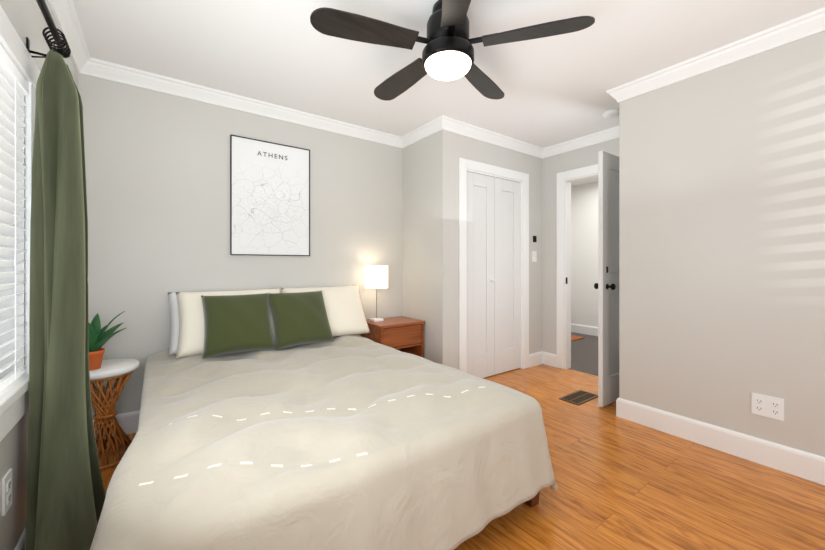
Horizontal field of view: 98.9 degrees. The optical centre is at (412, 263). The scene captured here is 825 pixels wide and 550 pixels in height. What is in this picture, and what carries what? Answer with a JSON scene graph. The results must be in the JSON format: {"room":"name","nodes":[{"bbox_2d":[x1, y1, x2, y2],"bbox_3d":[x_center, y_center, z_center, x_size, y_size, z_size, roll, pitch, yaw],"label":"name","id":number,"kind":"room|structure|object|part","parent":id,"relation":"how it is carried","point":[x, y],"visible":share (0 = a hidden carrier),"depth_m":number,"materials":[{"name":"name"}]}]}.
{"room":"bedroom","nodes":[
{"label":"bedroom","id":0,"kind":"room"},
{"bbox_2d":[0,0,77,549],"bbox_3d":[-0.882,-0.080,0.442,0.100,2.440,4.550,0,0,-36],"label":"wall","id":1,"kind":"structure","parent":0,"point":[26,18],"depth_m":1.29,"materials":[{"name":"grey paint"}]},
{"bbox_2d":[2,468,11,515],"bbox_3d":[-1.342,0.755,1.171,0.009,0.120,0.072,0,0,-36],"label":"outlet","id":2,"kind":"object","parent":1,"relation":"attached to","point":[7,491],"visible":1,"depth_m":1.16,"materials":[{"name":"white plastic"}]},
{"bbox_2d":[14,529,24,549],"bbox_3d":[-0.835,1.070,0.476,0.016,0.140,4.350,0,0,-36],"label":"baseboard","id":3,"kind":"structure","parent":1,"relation":"attached to","point":[20,545],"depth_m":1.27,"materials":[{"name":"white"}]},
{"bbox_2d":[0,5,39,441],"bbox_3d":[-0.926,-0.120,0.527,0.129,1.330,2.180,0,0,-36],"label":"window","id":4,"kind":"structure","parent":1,"relation":"in","point":[14,404],"depth_m":1.31,"materials":[{"name":"white"}]},
{"bbox_3d":[-0.931,-0.135,0.524,0.116,1.110,1.940,0,0,-36],"label":"window sash","id":5,"kind":"part","parent":4,"relation":"part of","materials":[{"name":"white plastic"}]},
{"bbox_2d":[0,45,27,397],"bbox_3d":[-0.907,-0.131,0.541,0.050,1.097,1.916,0,0,-36],"label":"window blinds","id":6,"kind":"object","parent":4,"relation":"attached to","point":[13,85],"visible":1,"depth_m":1.22,"materials":[{"name":"white plastic"}]},
{"bbox_2d":[25,0,105,549],"bbox_3d":[-0.952,0.121,0.837,0.248,2.014,1.657,0,0,-36],"label":"curtain","id":7,"kind":"object","parent":1,"relation":"hanging from","point":[65,498],"visible":1,"depth_m":1.30,"materials":[{"name":"fabric"}]},
{"bbox_3d":[-0.991,-0.838,0.786,0.126,0.094,1.619,0,0,-36],"label":"rod","id":8,"kind":"part","parent":7,"relation":"part of","materials":[{"name":"black metal"}]},
{"bbox_2d":[48,0,95,75],"bbox_3d":[-0.815,-1.254,0.490,0.066,0.092,4.350,0,0,-36],"label":"crown molding","id":9,"kind":"structure","parent":1,"relation":"attached to","point":[64,12],"depth_m":1.93,"materials":[{"name":"white wood"}]},
{"bbox_2d":[78,73,402,414],"bbox_3d":[-0.491,-0.080,3.471,4.085,2.440,0.100,0,0,-36],"label":"wall","id":10,"kind":"structure","parent":0,"point":[157,166],"depth_m":2.58,"materials":[{"name":"grey paint"}]},
{"bbox_2d":[93,410,139,440],"bbox_3d":[-1.093,1.070,2.964,2.455,0.140,0.016,0,0,-36],"label":"baseboard","id":11,"kind":"structure","parent":10,"relation":"attached to","point":[129,421],"depth_m":2.37,"materials":[{"name":"white"}]},
{"bbox_2d":[93,59,399,147],"bbox_3d":[-1.054,-1.254,2.961,2.395,0.092,0.066,0,0,-36],"label":"crown molding","id":12,"kind":"structure","parent":10,"relation":"attached to","point":[105,70],"depth_m":2.71,"materials":[{"name":"white wood"}]},
{"bbox_2d":[230,135,309,255],"bbox_3d":[-1.156,-0.535,2.914,0.625,0.930,0.020,0,0,-36],"label":"picture","id":13,"kind":"object","parent":10,"relation":"attached to","point":[269,198],"visible":1,"depth_m":2.89,"materials":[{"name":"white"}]},
{"bbox_2d":[403,130,450,366],"bbox_3d":[0.125,-0.080,3.460,0.100,2.440,0.640,0,0,-36],"label":"wall","id":14,"kind":"structure","parent":0,"point":[427,230],"depth_m":3.33,"materials":[{"name":"grey paint"}]},
{"bbox_2d":[400,118,436,147],"bbox_3d":[0.080,-1.254,3.379,0.066,0.092,0.540,0,0,-36],"label":"crown molding","id":15,"kind":"structure","parent":14,"relation":"attached to","point":[429,128],"depth_m":3.40,"materials":[{"name":"white wood"}]},
{"bbox_2d":[72,0,824,186],"bbox_3d":[1.479,-1.330,2.429,6.255,0.060,5.000,0,0,-36],"label":"ceiling","id":16,"kind":"structure","parent":0,"point":[287,54],"depth_m":2.17,"materials":[{"name":"white paint"}]},
{"bbox_2d":[310,0,594,100],"bbox_3d":[0.145,-1.130,1.840,1.289,0.340,1.239,0,0,-36],"label":"ceiling fan","id":17,"kind":"object","parent":16,"relation":"hanging from","point":[448,52],"visible":1,"depth_m":1.70,"materials":[{"name":"black wood"}]},
{"bbox_3d":[0.180,-1.157,1.797,0.264,0.285,0.264,0,0,-36],"label":"motor","id":18,"kind":"part","parent":17,"relation":"part of","materials":[{"name":"black metal"}]},
{"bbox_2d":[602,109,618,118],"bbox_3d":[1.701,-1.282,3.022,0.136,0.036,0.136,0,0,-36],"label":"smoke detector","id":19,"kind":"object","parent":16,"relation":"attached to","point":[610,113],"visible":0.85,"depth_m":2.99,"materials":[{"name":"white plastic"}]},
{"bbox_2d":[96,332,824,549],"bbox_3d":[1.479,1.170,2.429,6.255,0.060,5.000,0,0,-36],"label":"floor","id":20,"kind":"structure","parent":0,"point":[623,484],"depth_m":1.76,"materials":[{"name":"brown wood"}]},
{"bbox_2d":[89,358,138,469],"bbox_3d":[-1.793,0.861,2.060,0.316,0.542,0.316,0,0,-36],"label":"side table","id":21,"kind":"object","parent":20,"relation":"on","point":[123,370],"visible":0.83,"depth_m":2.03,"materials":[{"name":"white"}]},
{"bbox_2d":[88,311,125,370],"bbox_3d":[-1.803,0.425,2.010,0.288,0.328,0.261,0,0,-36],"label":"plant","id":22,"kind":"object","parent":21,"relation":"on","point":[99,337],"visible":0.71,"depth_m":1.98,"materials":[{"name":"green plant"}]},
{"bbox_3d":[-1.799,0.536,1.982,0.108,0.105,0.108,0,0,-36],"label":"pot","id":23,"kind":"part","parent":22,"relation":"part of","materials":[{"name":"orange ceramic"}]},
{"bbox_2d":[90,285,556,549],"bbox_3d":[-0.602,0.666,2.013,1.773,0.948,2.145,0,0,-36],"label":"bed","id":24,"kind":"object","parent":20,"relation":"on","point":[290,419],"visible":1,"depth_m":1.35,"materials":[{"name":"beige fabric"}]},
{"bbox_2d":[361,316,424,357],"bbox_3d":[-0.189,0.840,3.365,0.490,0.600,0.387,0,0,-36],"label":"nightstand","id":25,"kind":"object","parent":20,"relation":"on","point":[403,334],"visible":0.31,"depth_m":3.25,"materials":[{"name":"brown wood"}]},
{"bbox_2d":[365,266,387,321],"bbox_3d":[-0.340,0.277,3.334,0.216,0.524,0.216,0,0,-36],"label":"lamp","id":26,"kind":"object","parent":25,"relation":"on","point":[376,277],"visible":1,"depth_m":3.25,"materials":[{"name":"white fabric"}]},
{"bbox_3d":[-0.340,0.120,3.334,0.216,0.210,0.216,0,0,-36],"label":"lamp shade","id":27,"kind":"part","parent":26,"relation":"part of","materials":[{"name":"white fabric"}]},
{"bbox_3d":[-0.339,0.312,3.335,0.024,0.404,0.022,0,0,-36],"label":"stem","id":28,"kind":"part","parent":26,"relation":"part of","materials":[{"name":"silver metal"}]},
{"bbox_2d":[571,335,584,340],"bbox_3d":[2.398,1.135,5.470,0.400,0.008,0.350,0,0,-36],"label":"rug","id":29,"kind":"object","parent":20,"relation":"on","point":[573,337],"visible":0.29,"depth_m":5.43,"materials":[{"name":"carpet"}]},
{"bbox_2d":[559,390,597,404],"bbox_3d":[1.424,1.136,3.012,0.340,0.006,0.170,0,0,-36],"label":"floor vent","id":30,"kind":"object","parent":20,"relation":"in","point":[578,397],"visible":0.96,"depth_m":3.00,"materials":[{"name":"brown metal"}]},
{"bbox_2d":[451,132,541,369],"bbox_3d":[0.890,0.420,3.682,1.400,3.440,0.100,0,0,-36],"label":"wall","id":31,"kind":"structure","parent":0,"point":[465,147],"depth_m":3.69,"materials":[{"name":"grey paint"}]},
{"bbox_2d":[436,115,547,158],"bbox_3d":[0.872,-1.254,3.565,1.566,0.092,0.066,0,0,-36],"label":"crown molding","id":32,"kind":"structure","parent":31,"relation":"attached to","point":[442,122],"depth_m":3.46,"materials":[{"name":"white wood"}]},
{"bbox_2d":[459,158,528,377],"bbox_3d":[0.827,0.075,3.624,1.040,2.130,0.118,0,0,-36],"label":"closet door","id":33,"kind":"structure","parent":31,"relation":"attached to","point":[521,268],"depth_m":3.59,"materials":[{"name":"white wood"}]},
{"bbox_3d":[0.660,0.123,3.497,0.415,2.018,0.035,0,0,-36],"label":"closet door leaf","id":34,"kind":"part","parent":33,"relation":"part of","materials":[{"name":"white wood"}]},
{"bbox_3d":[1.000,0.123,3.743,0.415,2.018,0.035,0,0,-36],"label":"closet door leaf","id":35,"kind":"part","parent":33,"relation":"part of","materials":[{"name":"white wood"}]},
{"bbox_2d":[532,251,536,261],"bbox_3d":[1.371,-0.085,3.958,0.073,0.120,0.016,0,0,-36],"label":"light switch","id":36,"kind":"object","parent":31,"relation":"attached to","point":[534,256],"visible":1,"depth_m":3.95,"materials":[{"name":"white plastic"}]},
{"bbox_2d":[529,351,555,366],"bbox_3d":[1.435,1.070,3.897,0.265,0.140,0.190,0,0,-36],"label":"baseboard","id":37,"kind":"structure","parent":31,"relation":"attached to","point":[541,357],"depth_m":3.96,"materials":[{"name":"white wood"}]},
{"bbox_2d":[542,138,618,353],"bbox_3d":[1.715,0.420,3.821,0.100,3.440,1.920,0,0,-36],"label":"wall","id":38,"kind":"structure","parent":0,"point":[552,166],"depth_m":3.95,"materials":[{"name":"grey paint"}]},
{"bbox_2d":[556,164,597,368],"bbox_3d":[1.914,0.115,3.546,0.104,2.050,0.760,0,0,-36],"label":"door frame","id":39,"kind":"structure","parent":38,"relation":"in","point":[568,273],"depth_m":3.83,"materials":[{"name":"white wood"}]},
{"bbox_2d":[566,151,618,406],"bbox_3d":[1.608,0.117,3.282,0.766,2.025,0.804,0,0,-36],"label":"hall door","id":40,"kind":"structure","parent":39,"relation":"attached to","point":[607,285],"depth_m":2.84,"materials":[{"name":"white wood"}]},
{"bbox_3d":[1.544,0.113,2.836,0.052,0.186,0.155,0,0,-36],"label":"knob","id":41,"kind":"part","parent":40,"relation":"part of","materials":[{"name":"black metal"}]},
{"bbox_2d":[544,126,618,156],"bbox_3d":[1.830,-1.254,3.522,0.066,0.092,1.100,0,0,-36],"label":"crown molding","id":42,"kind":"structure","parent":38,"relation":"attached to","point":[611,133],"depth_m":3.62,"materials":[{"name":"white wood"}]},
{"bbox_2d":[571,182,597,326],"bbox_3d":[3.562,-0.080,4.800,0.100,2.440,3.600,0,0,-36],"label":"wall","id":43,"kind":"structure","parent":0,"point":[584,251],"depth_m":5.76,"materials":[{"name":"white paint"}]},
{"bbox_2d":[571,323,597,335],"bbox_3d":[3.515,1.070,4.766,0.016,0.140,3.400,0,0,-36],"label":"baseboard","id":44,"kind":"structure","parent":43,"relation":"attached to","point":[584,329],"depth_m":5.74,"materials":[{"name":"white wood"}]},
{"bbox_2d":[619,31,824,456],"bbox_3d":[2.329,-0.080,1.643,0.100,2.440,2.530,0,0,-36],"label":"wall","id":45,"kind":"structure","parent":0,"point":[721,244],"depth_m":2.13,"materials":[{"name":"grey paint"}]},
{"bbox_2d":[606,7,824,102],"bbox_3d":[2.217,-1.254,1.658,0.066,0.092,2.506,0,0,-36],"label":"crown molding","id":46,"kind":"structure","parent":45,"relation":"attached to","point":[776,36],"depth_m":2.11,"materials":[{"name":"white wood"}]},
{"bbox_2d":[616,398,824,484],"bbox_3d":[2.268,1.070,1.627,0.016,0.140,2.516,0,0,-36],"label":"baseboard","id":47,"kind":"structure","parent":45,"relation":"attached to","point":[798,463],"depth_m":2.12,"materials":[{"name":"white wood"}]},
{"bbox_2d":[752,392,783,420],"bbox_3d":[2.006,0.805,1.996,0.009,0.120,0.130,0,0,-36],"label":"outlet","id":48,"kind":"object","parent":45,"relation":"attached to","point":[768,406],"visible":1,"depth_m":1.99,"materials":[{"name":"white plastic"}]}
]}

